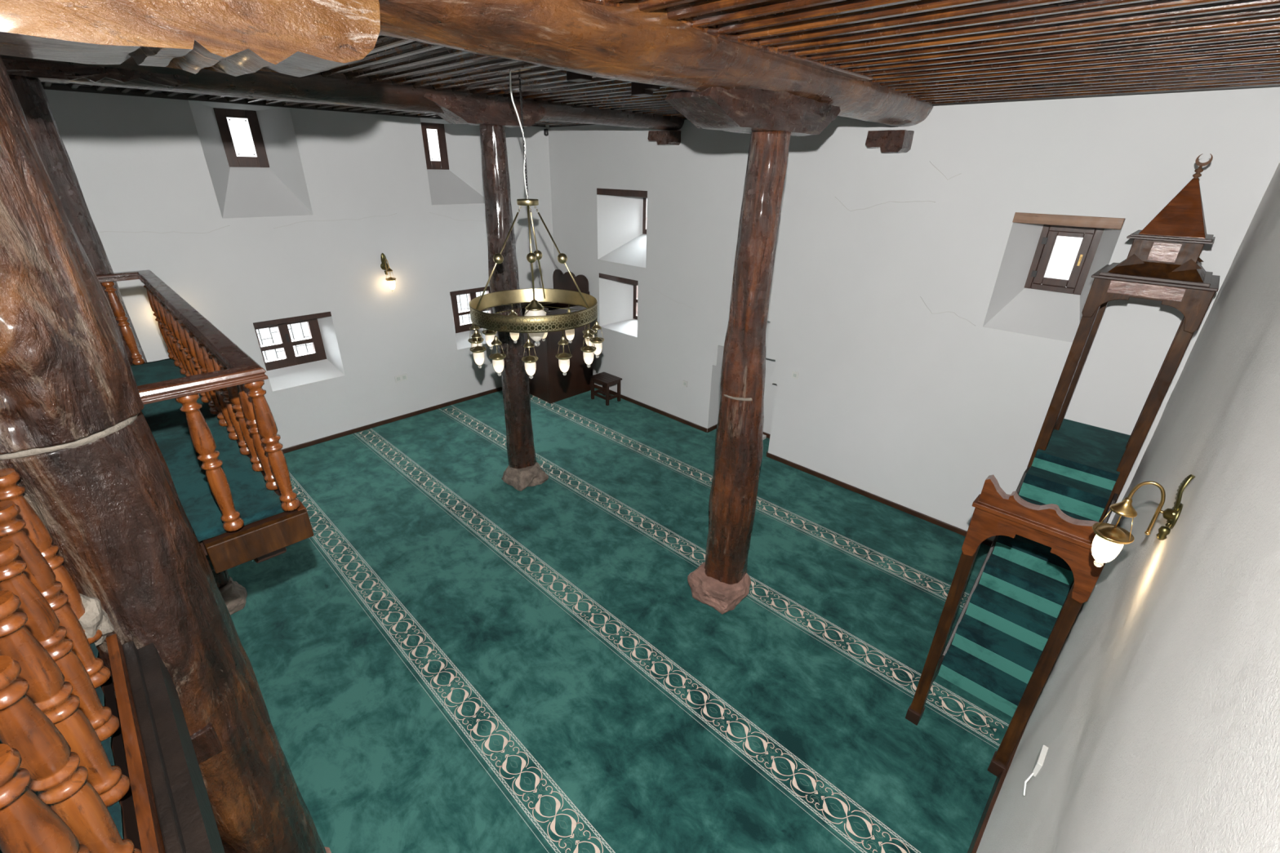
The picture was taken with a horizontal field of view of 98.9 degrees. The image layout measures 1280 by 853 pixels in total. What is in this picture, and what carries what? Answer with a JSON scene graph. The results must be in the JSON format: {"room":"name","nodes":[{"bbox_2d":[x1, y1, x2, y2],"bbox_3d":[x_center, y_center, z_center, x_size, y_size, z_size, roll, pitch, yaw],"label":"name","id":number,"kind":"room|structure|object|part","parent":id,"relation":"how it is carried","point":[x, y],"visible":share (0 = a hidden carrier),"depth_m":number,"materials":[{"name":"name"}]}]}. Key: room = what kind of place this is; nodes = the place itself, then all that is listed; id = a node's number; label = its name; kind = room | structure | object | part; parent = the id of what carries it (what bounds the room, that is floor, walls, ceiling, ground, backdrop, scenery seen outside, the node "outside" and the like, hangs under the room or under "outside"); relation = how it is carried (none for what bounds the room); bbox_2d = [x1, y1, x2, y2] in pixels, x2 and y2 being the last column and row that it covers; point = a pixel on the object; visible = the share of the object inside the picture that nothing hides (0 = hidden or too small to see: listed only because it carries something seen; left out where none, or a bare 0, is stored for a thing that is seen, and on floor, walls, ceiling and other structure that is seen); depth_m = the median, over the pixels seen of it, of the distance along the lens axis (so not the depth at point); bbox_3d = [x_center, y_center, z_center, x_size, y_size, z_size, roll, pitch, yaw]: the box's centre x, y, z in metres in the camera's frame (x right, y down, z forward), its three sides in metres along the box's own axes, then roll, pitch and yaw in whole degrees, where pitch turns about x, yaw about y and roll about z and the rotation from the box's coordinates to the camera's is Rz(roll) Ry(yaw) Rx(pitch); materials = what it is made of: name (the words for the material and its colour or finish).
{"room":"mosque","nodes":[
{"label":"mosque","id":0,"kind":"room"},
{"bbox_2d":[44,83,555,449],"bbox_3d":[-4.886,-1.725,6.857,0.540,4.300,9.080,24,33,39],"label":"wall","id":1,"kind":"structure","parent":0,"point":[150,165],"depth_m":7.05,"materials":[{"name":"white paint"}]},
{"bbox_2d":[104,225,229,233],"bbox_3d":[-5.123,-2.124,5.962,0.004,0.072,1.119,24,33,39],"label":"crack","id":2,"kind":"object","parent":1,"relation":"attached to","point":[228,225],"depth_m":5.94,"materials":[{"name":"white paint"}]},
{"bbox_2d":[213,107,269,167],"bbox_3d":[-4.760,-3.456,6.546,0.078,0.640,0.430,24,33,39],"label":"window","id":3,"kind":"structure","parent":1,"relation":"in","point":[240,131],"depth_m":6.52,"materials":[{"name":"brown wood"}]},
{"bbox_3d":[-4.742,-3.445,6.524,0.007,0.410,0.210,23,33,39],"label":"pane","id":4,"kind":"part","parent":3,"relation":"part of","materials":[{"name":"white glass"}]},
{"bbox_2d":[253,311,331,370],"bbox_3d":[-4.665,-1.160,7.344,0.492,0.730,0.950,24,33,39],"label":"window","id":5,"kind":"structure","parent":1,"relation":"in","point":[291,359],"depth_m":7.36,"materials":[{"name":"brown wood"}]},
{"bbox_2d":[257,322,312,360],"bbox_3d":[-4.827,-1.253,7.499,0.010,0.700,0.892,23,33,39],"label":"grille","id":6,"kind":"object","parent":5,"relation":"attached to","point":[291,328],"depth_m":7.48,"materials":[{"name":"black metal"}]},
{"bbox_2d":[273,213,396,228],"bbox_3d":[-3.894,-2.669,7.087,0.004,0.116,1.526,24,33,39],"label":"crack","id":7,"kind":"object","parent":1,"relation":"attached to","point":[396,213],"depth_m":6.96,"materials":[{"name":"grey paint"}]},
{"bbox_2d":[380,253,395,291],"bbox_3d":[-3.501,-2.142,7.621,0.223,0.509,0.138,24,33,39],"label":"wall lamp","id":8,"kind":"object","parent":1,"relation":"attached to","point":[384,266],"visible":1,"depth_m":7.61,"materials":[{"name":"gold metal"}]},
{"bbox_3d":[-3.562,-2.238,7.644,0.040,0.108,0.108,23,33,39],"label":"wall plate","id":9,"kind":"part","parent":8,"relation":"part of","materials":[{"name":"gold metal"}]},
{"bbox_3d":[-3.508,-2.213,7.597,0.121,0.225,0.017,23,33,39],"label":"gooseneck arm","id":10,"kind":"part","parent":8,"relation":"part of","materials":[{"name":"gold metal"}]},
{"bbox_3d":[-3.472,-2.058,7.628,0.138,0.049,0.138,23,33,39],"label":"lamp dish","id":11,"kind":"part","parent":8,"relation":"part of","materials":[{"name":"gold metal"}]},
{"bbox_2d":[281,386,502,453],"bbox_3d":[-4.720,0.280,7.584,0.025,0.060,9.080,24,33,39],"label":"baseboard","id":12,"kind":"structure","parent":1,"relation":"attached to","point":[468,397],"depth_m":8.35,"materials":[{"name":"brown wood"}]},
{"bbox_2d":[394,373,408,382],"bbox_3d":[-3.630,-0.737,8.327,0.016,0.100,0.190,24,33,39],"label":"wall socket","id":13,"kind":"object","parent":1,"relation":"attached to","point":[402,377],"visible":1,"depth_m":8.32,"materials":[{"name":"white plastic"}]},
{"bbox_2d":[420,122,448,169],"bbox_3d":[-3.057,-4.170,8.125,0.078,0.640,0.370,24,33,39],"label":"window","id":14,"kind":"structure","parent":1,"relation":"in","point":[433,134],"depth_m":8.11,"materials":[{"name":"brown wood"}]},
{"bbox_3d":[-3.049,-4.160,8.091,0.007,0.420,0.160,23,33,39],"label":"pane","id":15,"kind":"part","parent":14,"relation":"part of","materials":[{"name":"white glass"}]},
{"bbox_2d":[449,286,493,333],"bbox_3d":[-2.750,-1.972,9.116,0.492,0.750,1.056,24,33,39],"label":"window","id":16,"kind":"structure","parent":1,"relation":"in","point":[459,327],"depth_m":9.00,"materials":[{"name":"brown wood"}]},
{"bbox_2d":[457,292,488,324],"bbox_3d":[-2.871,-2.073,9.312,0.010,0.700,0.912,23,33,39],"label":"grille","id":17,"kind":"object","parent":16,"relation":"attached to","point":[468,317],"depth_m":9.26,"materials":[{"name":"black metal"}]},
{"bbox_2d":[284,390,988,546],"bbox_3d":[-1.567,1.563,5.165,8.560,0.150,9.800,24,33,39],"label":"floor","id":18,"kind":"structure","parent":0,"point":[500,390],"depth_m":8.28,"materials":[{"name":"carpet"}]},
{"bbox_2d":[126,387,1012,852],"bbox_3d":[-1.618,1.512,5.182,8.185,0.012,9.580,24,33,39],"label":"carpet","id":19,"kind":"object","parent":18,"relation":"on","point":[455,658],"visible":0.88,"depth_m":4.48,"materials":[{"name":"teal carpet"}]},
{"bbox_2d":[218,576,247,615],"bbox_3d":[-3.744,1.505,4.805,0.453,0.250,0.470,24,33,39],"label":"stone","id":20,"kind":"object","parent":19,"relation":"on","point":[233,594],"visible":0.3,"depth_m":4.78,"materials":[{"name":"beige stone"}]},
{"bbox_2d":[8,74,230,589],"bbox_3d":[-3.723,-0.317,3.973,0.326,3.785,0.315,24,33,39],"label":"column","id":21,"kind":"structure","parent":20,"relation":"on","point":[30,92],"depth_m":3.38,"materials":[{"name":"brown wood"}]},
{"bbox_2d":[1,58,191,87],"bbox_3d":[-3.750,-2.086,3.084,0.288,0.178,1.985,24,33,39],"label":"bracket","id":22,"kind":"object","parent":21,"relation":"on","point":[31,68],"visible":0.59,"depth_m":3.30,"materials":[{"name":"brown wood"}]},
{"bbox_2d":[324,846,331,852],"bbox_3d":[-1.756,2.517,2.776,0.626,0.220,0.607,24,33,39],"label":"stone","id":23,"kind":"object","parent":19,"relation":"on","point":[327,849],"visible":0.25,"depth_m":3.04,"materials":[{"name":"stone"}]},
{"bbox_2d":[0,55,326,852],"bbox_3d":[-1.721,0.776,1.955,0.454,3.650,0.451,9,26,15],"label":"column","id":24,"kind":"structure","parent":23,"relation":"on","point":[84,451],"depth_m":1.59,"materials":[{"name":"brown wood"}]},
{"bbox_2d":[0,0,380,76],"bbox_3d":[-1.632,-1.008,1.076,0.423,0.388,2.047,24,33,39],"label":"bracket","id":25,"kind":"object","parent":24,"relation":"on","point":[234,37],"visible":1,"depth_m":1.40,"materials":[{"name":"brown wood"}]},
{"bbox_2d":[253,546,286,563],"bbox_3d":[-2.683,0.174,3.063,2.630,0.119,0.520,24,33,39],"label":"support beam","id":26,"kind":"structure","parent":24,"relation":"attached to","point":[266,557],"depth_m":2.38,"materials":[{"name":"brown wood"}]},
{"bbox_2d":[0,358,314,852],"bbox_3d":[-3.721,0.407,2.218,8.255,0.489,3.402,24,33,39],"label":"balcony floor","id":27,"kind":"structure","parent":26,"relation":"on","point":[166,807],"depth_m":1.61,"materials":[{"name":"brown wood"}]},
{"bbox_2d":[0,468,142,852],"bbox_3d":[-0.908,0.682,0.849,2.139,0.615,0.086,24,33,39],"label":"gallery railing","id":28,"kind":"object","parent":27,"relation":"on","point":[54,722],"visible":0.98,"depth_m":1.06,"materials":[{"name":"brown wood"}]},
{"bbox_2d":[96,270,300,531],"bbox_3d":[-2.609,-0.274,2.807,2.784,0.615,0.661,24,33,39],"label":"balcony railing","id":29,"kind":"object","parent":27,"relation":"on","point":[227,379],"visible":0.85,"depth_m":2.25,"materials":[{"name":"brown wood"}]},
{"bbox_3d":[-2.603,-0.532,2.686,2.784,0.045,0.657,23,33,39],"label":"handrail","id":30,"kind":"part","parent":29,"relation":"part of","materials":[{"name":"brown wood"}]},
{"bbox_2d":[501,462,548,491],"bbox_3d":[-1.462,0.575,6.899,0.491,0.220,0.491,24,33,39],"label":"stone","id":31,"kind":"object","parent":19,"relation":"on","point":[520,479],"visible":0.83,"depth_m":6.76,"materials":[{"name":"beige stone"}]},
{"bbox_2d":[479,124,536,468],"bbox_3d":[-1.463,-1.232,6.112,0.342,3.760,0.366,24,33,39],"label":"column","id":32,"kind":"structure","parent":31,"relation":"on","point":[521,451],"depth_m":5.82,"materials":[{"name":"brown wood"}]},
{"bbox_2d":[423,92,546,128],"bbox_3d":[-1.492,-2.991,5.180,0.316,0.250,1.286,24,33,39],"label":"bracket","id":33,"kind":"object","parent":32,"relation":"on","point":[476,109],"visible":0.75,"depth_m":5.08,"materials":[{"name":"brown wood"}]},
{"bbox_2d":[520,269,592,404],"bbox_3d":[-1.505,-1.583,9.406,1.045,1.980,1.010,24,33,39],"label":"seat","id":34,"kind":"object","parent":19,"relation":"on","point":[548,384],"visible":0.62,"depth_m":9.21,"materials":[{"name":"brown wood"}]},
{"bbox_3d":[-1.831,-1.131,9.232,0.920,1.300,0.040,23,33,39],"label":"panel","id":35,"kind":"part","parent":34,"relation":"part of","materials":[{"name":"brown wood"}]},
{"bbox_3d":[-1.856,-1.525,9.773,0.040,1.550,0.940,23,33,39],"label":"panel","id":36,"kind":"part","parent":34,"relation":"part of","materials":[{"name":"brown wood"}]},
{"bbox_3d":[-1.488,-1.121,8.874,0.065,1.600,0.070,23,33,39],"label":"corner post","id":37,"kind":"part","parent":34,"relation":"part of","materials":[{"name":"brown wood"}]},
{"bbox_3d":[-1.171,-1.227,9.169,0.040,1.550,0.940,23,33,39],"label":"panel","id":38,"kind":"part","parent":34,"relation":"part of","materials":[{"name":"brown wood"}]},
{"bbox_2d":[588,372,622,405],"bbox_3d":[-0.583,-0.639,9.283,0.460,0.410,0.346,24,33,39],"label":"stool","id":39,"kind":"object","parent":19,"relation":"on","point":[606,380],"visible":1,"depth_m":9.21,"materials":[{"name":"brown wood"}]},
{"bbox_3d":[-0.808,-0.648,9.321,0.045,0.385,0.045,23,33,39],"label":"leg","id":40,"kind":"part","parent":39,"relation":"part of","materials":[{"name":"brown wood"}]},
{"bbox_3d":[-0.541,-0.531,9.085,0.045,0.385,0.045,23,33,39],"label":"leg","id":41,"kind":"part","parent":39,"relation":"part of","materials":[{"name":"brown wood"}]},
{"bbox_3d":[-0.355,-0.609,9.258,0.045,0.385,0.045,23,33,39],"label":"leg","id":42,"kind":"part","parent":39,"relation":"part of","materials":[{"name":"brown wood"}]},
{"bbox_2d":[687,561,751,614],"bbox_3d":[0.738,1.457,5.095,0.539,0.240,0.509,24,33,39],"label":"stone","id":43,"kind":"object","parent":19,"relation":"on","point":[723,597],"visible":0.62,"depth_m":4.92,"materials":[{"name":"stone"}]},
{"bbox_2d":[704,130,791,584],"bbox_3d":[0.821,-0.281,4.314,0.403,3.608,0.423,5,26,8],"label":"column","id":44,"kind":"structure","parent":43,"relation":"on","point":[739,442],"depth_m":4.11,"materials":[{"name":"brown wood"}]},
{"bbox_2d":[665,86,839,136],"bbox_3d":[0.759,-1.972,3.412,0.320,0.247,1.465,24,33,39],"label":"bracket","id":45,"kind":"object","parent":44,"relation":"on","point":[749,110],"visible":0.85,"depth_m":3.16,"materials":[{"name":"brown wood"}]},
{"bbox_2d":[905,153,1219,776],"bbox_3d":[3.135,0.135,3.881,0.655,3.747,2.760,24,33,39],"label":"minbar","id":46,"kind":"object","parent":19,"relation":"on","point":[1038,571],"visible":0.97,"depth_m":4.02,"materials":[{"name":"brown wood"}]},
{"bbox_3d":[2.019,1.268,3.600,0.070,1.900,0.075,23,33,39],"label":"post","id":47,"kind":"part","parent":46,"relation":"part of","materials":[{"name":"brown wood"}]},
{"bbox_3d":[2.638,1.222,4.308,0.024,1.400,1.720,23,33,39],"label":"panel","id":48,"kind":"part","parent":46,"relation":"part of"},
{"bbox_3d":[2.215,0.534,3.031,0.650,0.030,0.130,23,33,39],"label":"cornice","id":49,"kind":"part","parent":46,"relation":"part of","materials":[{"name":"brown wood"}]},
{"bbox_3d":[2.404,1.436,3.261,0.070,1.900,0.075,23,33,39],"label":"post","id":50,"kind":"part","parent":46,"relation":"part of","materials":[{"name":"brown wood"}]},
{"bbox_3d":[3.295,0.264,4.548,0.075,2.950,0.075,23,33,39],"label":"post","id":51,"kind":"part","parent":46,"relation":"part of","materials":[{"name":"brown wood"}]},
{"bbox_3d":[3.679,0.103,4.904,0.075,2.950,0.070,23,33,39],"label":"post","id":52,"kind":"part","parent":46,"relation":"part of","materials":[{"name":"brown wood"}]},
{"bbox_3d":[3.048,1.400,3.947,0.024,1.400,1.720,23,33,39],"label":"panel","id":53,"kind":"part","parent":46,"relation":"part of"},
{"bbox_3d":[3.676,0.430,4.212,0.075,2.950,0.075,23,33,39],"label":"post","id":54,"kind":"part","parent":46,"relation":"part of","materials":[{"name":"brown wood"}]},
{"bbox_3d":[4.060,0.269,4.567,0.075,2.950,0.070,23,33,39],"label":"post","id":55,"kind":"part","parent":46,"relation":"part of","materials":[{"name":"brown wood"}]},
{"bbox_3d":[3.696,-1.074,3.921,0.655,0.018,0.730,23,33,39],"label":"cornice","id":56,"kind":"part","parent":46,"relation":"part of","materials":[{"name":"brown wood"}]},
{"bbox_3d":[3.698,-1.322,3.808,0.437,0.028,0.520,23,33,39],"label":"drum cornice","id":57,"kind":"part","parent":46,"relation":"part of","materials":[{"name":"brown wood"}]},
{"bbox_2d":[40,0,1279,125],"bbox_3d":[-1.655,-2.273,3.133,8.610,0.221,9.290,24,33,39],"label":"ceiling","id":58,"kind":"structure","parent":0,"point":[935,51],"depth_m":2.88,"materials":[{"name":"brown wood"}]},
{"bbox_2d":[0,54,684,130],"bbox_3d":[-2.682,-2.634,4.070,0.415,0.384,9.080,24,33,39],"label":"ceiling beam","id":59,"kind":"structure","parent":58,"relation":"attached to","point":[336,89],"depth_m":4.21,"materials":[{"name":"brown wood"}]},
{"bbox_2d":[467,71,604,378],"bbox_3d":[-0.852,-1.541,4.222,1.114,2.107,1.114,24,33,39],"label":"chandelier","id":60,"kind":"object","parent":58,"relation":"hanging from","point":[535,322],"visible":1,"depth_m":4.28,"materials":[{"name":"gold metal"}]},
{"bbox_3d":[-1.370,-0.724,4.572,0.127,0.045,0.127,23,33,39],"label":"lamp dish","id":61,"kind":"part","parent":60,"relation":"part of","materials":[{"name":"gold metal"}]},
{"bbox_3d":[-1.287,-0.617,4.349,0.127,0.045,0.127,23,33,39],"label":"lamp dish","id":62,"kind":"part","parent":60,"relation":"part of","materials":[{"name":"gold metal"}]},
{"bbox_3d":[-1.288,-0.523,4.394,0.083,0.059,0.083,23,33,39],"label":"lit glass","id":63,"kind":"part","parent":60,"relation":"part of","materials":[{"name":"white glass"}]},
{"bbox_3d":[-1.321,-0.738,4.848,0.083,0.059,0.083,23,33,39],"label":"lit glass","id":64,"kind":"part","parent":60,"relation":"part of","materials":[{"name":"white glass"}]},
{"bbox_3d":[-1.319,-0.832,4.804,0.127,0.045,0.127,23,33,39],"label":"lamp dish","id":65,"kind":"part","parent":60,"relation":"part of","materials":[{"name":"gold metal"}]},
{"bbox_3d":[-1.091,-0.540,4.195,0.127,0.045,0.127,23,33,39],"label":"lamp dish","id":66,"kind":"part","parent":60,"relation":"part of","materials":[{"name":"gold metal"}]},
{"bbox_3d":[-1.079,-1.272,4.161,0.454,0.748,0.020,-17,31,-34],"label":"rod","id":67,"kind":"part","parent":60,"relation":"part of","materials":[{"name":"gold metal"}]},
{"bbox_3d":[-1.092,-0.447,4.239,0.083,0.059,0.083,23,33,39],"label":"lit glass","id":68,"kind":"part","parent":60,"relation":"part of","materials":[{"name":"white glass"}]},
{"bbox_3d":[-1.149,-0.819,5.027,0.083,0.059,0.083,23,33,39],"label":"lit glass","id":69,"kind":"part","parent":60,"relation":"part of","materials":[{"name":"white glass"}]},
{"bbox_3d":[-0.842,-2.091,3.962,0.015,0.853,0.015,1,25,-1],"label":"ceiling chain","id":70,"kind":"part","parent":60,"relation":"part of","materials":[{"name":"silver metal"}]},
{"bbox_3d":[-0.835,-0.514,4.151,0.127,0.045,0.127,23,33,39],"label":"lamp dish","id":71,"kind":"part","parent":60,"relation":"part of","materials":[{"name":"gold metal"}]},
{"bbox_3d":[-0.837,-0.421,4.195,0.083,0.059,0.083,23,33,39],"label":"lit glass","id":72,"kind":"part","parent":60,"relation":"part of","materials":[{"name":"white glass"}]},
{"bbox_3d":[-0.856,-1.352,4.311,0.015,0.735,0.015,23,33,39],"label":"rod","id":73,"kind":"part","parent":60,"relation":"part of","materials":[{"name":"gold metal"}]},
{"bbox_3d":[-0.865,-0.845,4.551,0.184,0.277,0.184,23,33,39],"label":"lamp shade","id":74,"kind":"part","parent":60,"relation":"part of","materials":[{"name":"white glass"}]},
{"bbox_3d":[-0.856,-1.432,4.585,0.015,0.811,0.451,1,25,0],"label":"rod","id":75,"kind":"part","parent":60,"relation":"part of","materials":[{"name":"gold metal"}]},
{"bbox_3d":[-0.594,-1.292,4.222,0.448,0.748,0.018,11,27,19],"label":"rod","id":76,"kind":"part","parent":60,"relation":"part of","materials":[{"name":"gold metal"}]},
{"bbox_3d":[-0.588,-0.546,4.228,0.127,0.045,0.127,23,33,39],"label":"lamp dish","id":77,"kind":"part","parent":60,"relation":"part of","materials":[{"name":"gold metal"}]},
{"bbox_3d":[-0.590,-0.453,4.272,0.083,0.059,0.083,23,33,39],"label":"lit glass","id":78,"kind":"part","parent":60,"relation":"part of","materials":[{"name":"white glass"}]},
{"bbox_3d":[-0.646,-0.826,5.059,0.083,0.059,0.083,23,33,39],"label":"lit glass","id":79,"kind":"part","parent":60,"relation":"part of","materials":[{"name":"white glass"}]},
{"bbox_3d":[-0.416,-0.627,4.407,0.127,0.045,0.127,23,33,39],"label":"lamp dish","id":80,"kind":"part","parent":60,"relation":"part of","materials":[{"name":"gold metal"}]},
{"bbox_3d":[-0.417,-0.534,4.451,0.083,0.059,0.083,23,33,39],"label":"lit glass","id":81,"kind":"part","parent":60,"relation":"part of","materials":[{"name":"white glass"}]},
{"bbox_3d":[-0.448,-0.843,4.861,0.127,0.045,0.127,23,33,39],"label":"lamp dish","id":82,"kind":"part","parent":60,"relation":"part of","materials":[{"name":"gold metal"}]},
{"bbox_3d":[-0.364,-0.736,4.638,0.127,0.045,0.127,23,33,39],"label":"lamp dish","id":83,"kind":"part","parent":60,"relation":"part of","materials":[{"name":"gold metal"}]},
{"bbox_3d":[-0.366,-0.642,4.682,0.083,0.059,0.083,23,33,39],"label":"lit glass","id":84,"kind":"part","parent":60,"relation":"part of","materials":[{"name":"white glass"}]},
{"bbox_2d":[543,124,549,136],"bbox_3d":[-1.479,-4.687,8.656,0.072,0.165,0.085,24,33,39],"label":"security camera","id":85,"kind":"object","parent":58,"relation":"attached to","point":[545,131],"visible":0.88,"depth_m":8.64,"materials":[{"name":"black plastic"}]},
{"bbox_2d":[566,71,591,82],"bbox_3d":[-0.362,-2.251,3.465,0.210,0.100,0.100,24,33,39],"label":"block","id":86,"kind":"object","parent":58,"relation":"attached to","point":[571,76],"visible":0.25,"depth_m":3.47,"materials":[{"name":"brown wood"}]},
{"bbox_2d":[631,82,660,96],"bbox_3d":[0.041,-2.549,4.111,0.210,0.100,0.100,24,33,39],"label":"block","id":87,"kind":"object","parent":58,"relation":"attached to","point":[637,89],"visible":0.56,"depth_m":4.09,"materials":[{"name":"brown wood"}]},
{"bbox_2d":[378,0,933,126],"bbox_3d":[-0.507,-1.666,2.163,0.627,0.425,9.080,24,33,39],"label":"ceiling beam","id":88,"kind":"structure","parent":58,"relation":"attached to","point":[600,38],"depth_m":2.31,"materials":[{"name":"brown wood"}]},
{"bbox_2d":[548,86,1279,541],"bbox_3d":[1.680,-1.768,7.205,8.360,4.300,0.600,24,33,39],"label":"wall","id":89,"kind":"structure","parent":0,"point":[895,400],"depth_m":5.74,"materials":[{"name":"white paint"}]},
{"bbox_2d":[599,272,638,319],"bbox_3d":[-0.194,-2.091,8.977,0.900,0.770,0.472,24,33,39],"label":"window","id":90,"kind":"structure","parent":89,"relation":"in","point":[634,282],"depth_m":8.88,"materials":[{"name":"brown wood"}]},
{"bbox_3d":[0.083,-2.078,8.994,0.500,0.740,0.070,23,33,39],"label":"frame","id":91,"kind":"part","parent":90,"relation":"part of","materials":[{"name":"brown wood"}]},
{"bbox_2d":[596,187,647,234],"bbox_3d":[-0.058,-3.285,8.430,1.080,0.680,0.652,24,33,39],"label":"window","id":92,"kind":"structure","parent":89,"relation":"in","point":[640,193],"depth_m":8.22,"materials":[{"name":"brown wood"}]},
{"bbox_3d":[0.249,-3.321,8.530,0.530,0.670,0.070,23,33,39],"label":"frame","id":93,"kind":"part","parent":92,"relation":"part of","materials":[{"name":"brown wood"}]},
{"bbox_2d":[594,383,707,432],"bbox_3d":[-0.272,-0.497,9.403,3.600,0.060,0.025,24,33,39],"label":"baseboard","id":94,"kind":"structure","parent":89,"relation":"attached to","point":[655,410],"depth_m":8.84,"materials":[{"name":"brown wood"}]},
{"bbox_2d":[647,129,680,145],"bbox_3d":[0.324,-3.767,7.146,0.384,0.168,0.248,24,33,39],"label":"corbel","id":95,"kind":"object","parent":89,"relation":"attached to","point":[669,137],"visible":1,"depth_m":7.04,"materials":[{"name":"brown wood"}]},
{"bbox_2d":[682,380,687,386],"bbox_3d":[0.682,-0.649,8.312,0.090,0.090,0.017,24,33,39],"label":"wall socket","id":96,"kind":"object","parent":89,"relation":"attached to","point":[684,383],"visible":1,"depth_m":8.30,"materials":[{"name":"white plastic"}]},
{"bbox_2d":[707,423,770,453],"bbox_3d":[1.580,0.145,8.116,1.060,0.060,0.520,24,33,39],"label":"niche","id":97,"kind":"object","parent":89,"relation":"attached to","point":[714,427],"visible":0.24,"depth_m":8.28,"materials":[{"name":"white paint"}]},
{"bbox_2d":[791,371,798,379],"bbox_3d":[1.962,-0.649,6.932,0.090,0.090,0.017,24,33,39],"label":"wall socket","id":98,"kind":"object","parent":89,"relation":"attached to","point":[794,375],"visible":1,"depth_m":6.92,"materials":[{"name":"white plastic"}]},
{"bbox_2d":[766,453,992,546],"bbox_3d":[3.051,0.948,6.474,3.600,0.060,0.025,24,33,39],"label":"baseboard","id":99,"kind":"structure","parent":89,"relation":"attached to","point":[897,506],"depth_m":6.62,"materials":[{"name":"brown wood"}]},
{"bbox_2d":[835,196,935,211],"bbox_3d":[2.486,-2.276,5.645,1.039,0.142,0.004,24,33,39],"label":"crack","id":100,"kind":"object","parent":89,"relation":"attached to","point":[835,197],"depth_m":5.59,"materials":[{"name":"grey paint"}]},
{"bbox_2d":[865,129,914,152],"bbox_3d":[2.427,-2.773,5.329,0.368,0.191,0.250,24,33,39],"label":"corbel","id":101,"kind":"object","parent":89,"relation":"attached to","point":[889,140],"visible":1,"depth_m":5.23,"materials":[{"name":"brown wood"}]},
{"bbox_2d":[929,161,961,179],"bbox_3d":[2.872,-2.415,5.165,0.308,0.162,0.004,24,33,39],"label":"crack","id":102,"kind":"object","parent":89,"relation":"attached to","point":[930,162],"depth_m":5.17,"materials":[{"name":"grey paint"}]},
{"bbox_2d":[920,296,974,325],"bbox_3d":[3.088,-1.162,5.500,0.571,0.200,0.004,24,33,39],"label":"crack","id":103,"kind":"object","parent":89,"relation":"attached to","point":[920,296],"depth_m":5.52,"materials":[{"name":"white paint"}]},
{"bbox_2d":[1012,212,1124,294],"bbox_3d":[3.778,-1.548,4.938,0.770,0.690,0.476,24,33,39],"label":"window","id":104,"kind":"structure","parent":89,"relation":"in","point":[1067,246],"depth_m":5.02,"materials":[{"name":"brown wood"}]},
{"bbox_3d":[3.918,-1.551,5.079,0.340,0.480,0.035,23,33,39],"label":"sash","id":105,"kind":"part","parent":104,"relation":"part of","materials":[{"name":"brown wood"}]},
{"bbox_3d":[3.927,-1.565,5.078,0.205,0.385,0.005,23,33,39],"label":"pane","id":106,"kind":"part","parent":104,"relation":"part of","materials":[{"name":"white glass"}]},
{"bbox_3d":[3.923,-1.564,5.071,0.470,0.610,0.070,23,33,39],"label":"frame","id":107,"kind":"part","parent":104,"relation":"part of","materials":[{"name":"brown wood"}]},
{"bbox_2d":[976,161,1279,852],"bbox_3d":[1.212,0.921,1.494,0.120,4.300,9.100,24,33,39],"label":"wall","id":108,"kind":"structure","parent":0,"point":[1157,713],"depth_m":1.54,"materials":[{"name":"white paint"}]},
{"bbox_2d":[41,83,1279,127],"bbox_3d":[-1.714,-2.205,3.220,8.260,0.050,9.080,24,33,39],"label":"trim","id":109,"kind":"structure","parent":108,"relation":"attached to","point":[53,86],"depth_m":5.30,"materials":[{"name":"brown wood"}]},
{"bbox_2d":[967,705,1035,852],"bbox_3d":[1.143,2.817,2.411,0.094,0.085,9.080,24,33,39],"label":"baseboard","id":110,"kind":"structure","parent":108,"relation":"attached to","point":[1000,779],"depth_m":3.39,"materials":[{"name":"brown wood"}]},
{"bbox_2d":[1022,745,1048,795],"bbox_3d":[1.896,1.651,2.624,0.224,0.143,0.035,-20,32,-37],"label":"wall socket","id":111,"kind":"object","parent":108,"relation":"attached to","point":[1040,759],"visible":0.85,"depth_m":2.61,"materials":[{"name":"white plastic"}]},
{"bbox_3d":[1.931,1.615,2.641,0.026,0.090,0.130,23,33,39],"label":"plate","id":112,"kind":"part","parent":111,"relation":"part of","materials":[{"name":"white plastic"}]},
{"bbox_2d":[1091,474,1195,567],"bbox_3d":[1.992,0.382,2.209,0.223,0.509,0.138,24,33,39],"label":"wall lamp","id":113,"kind":"object","parent":108,"relation":"attached to","point":[1109,540],"visible":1,"depth_m":2.21,"materials":[{"name":"gold metal"}]},
{"bbox_3d":[1.961,0.441,2.270,0.138,0.049,0.138,23,33,39],"label":"lamp dish","id":114,"kind":"part","parent":113,"relation":"part of","materials":[{"name":"gold metal"}]},
{"bbox_3d":[2.002,0.319,2.170,0.121,0.225,0.017,23,33,39],"label":"gooseneck arm","id":115,"kind":"part","parent":113,"relation":"part of","materials":[{"name":"gold metal"}]},
{"bbox_3d":[2.056,0.341,2.122,0.040,0.108,0.108,23,33,39],"label":"wall plate","id":116,"kind":"part","parent":113,"relation":"part of","materials":[{"name":"gold metal"}]}
]}

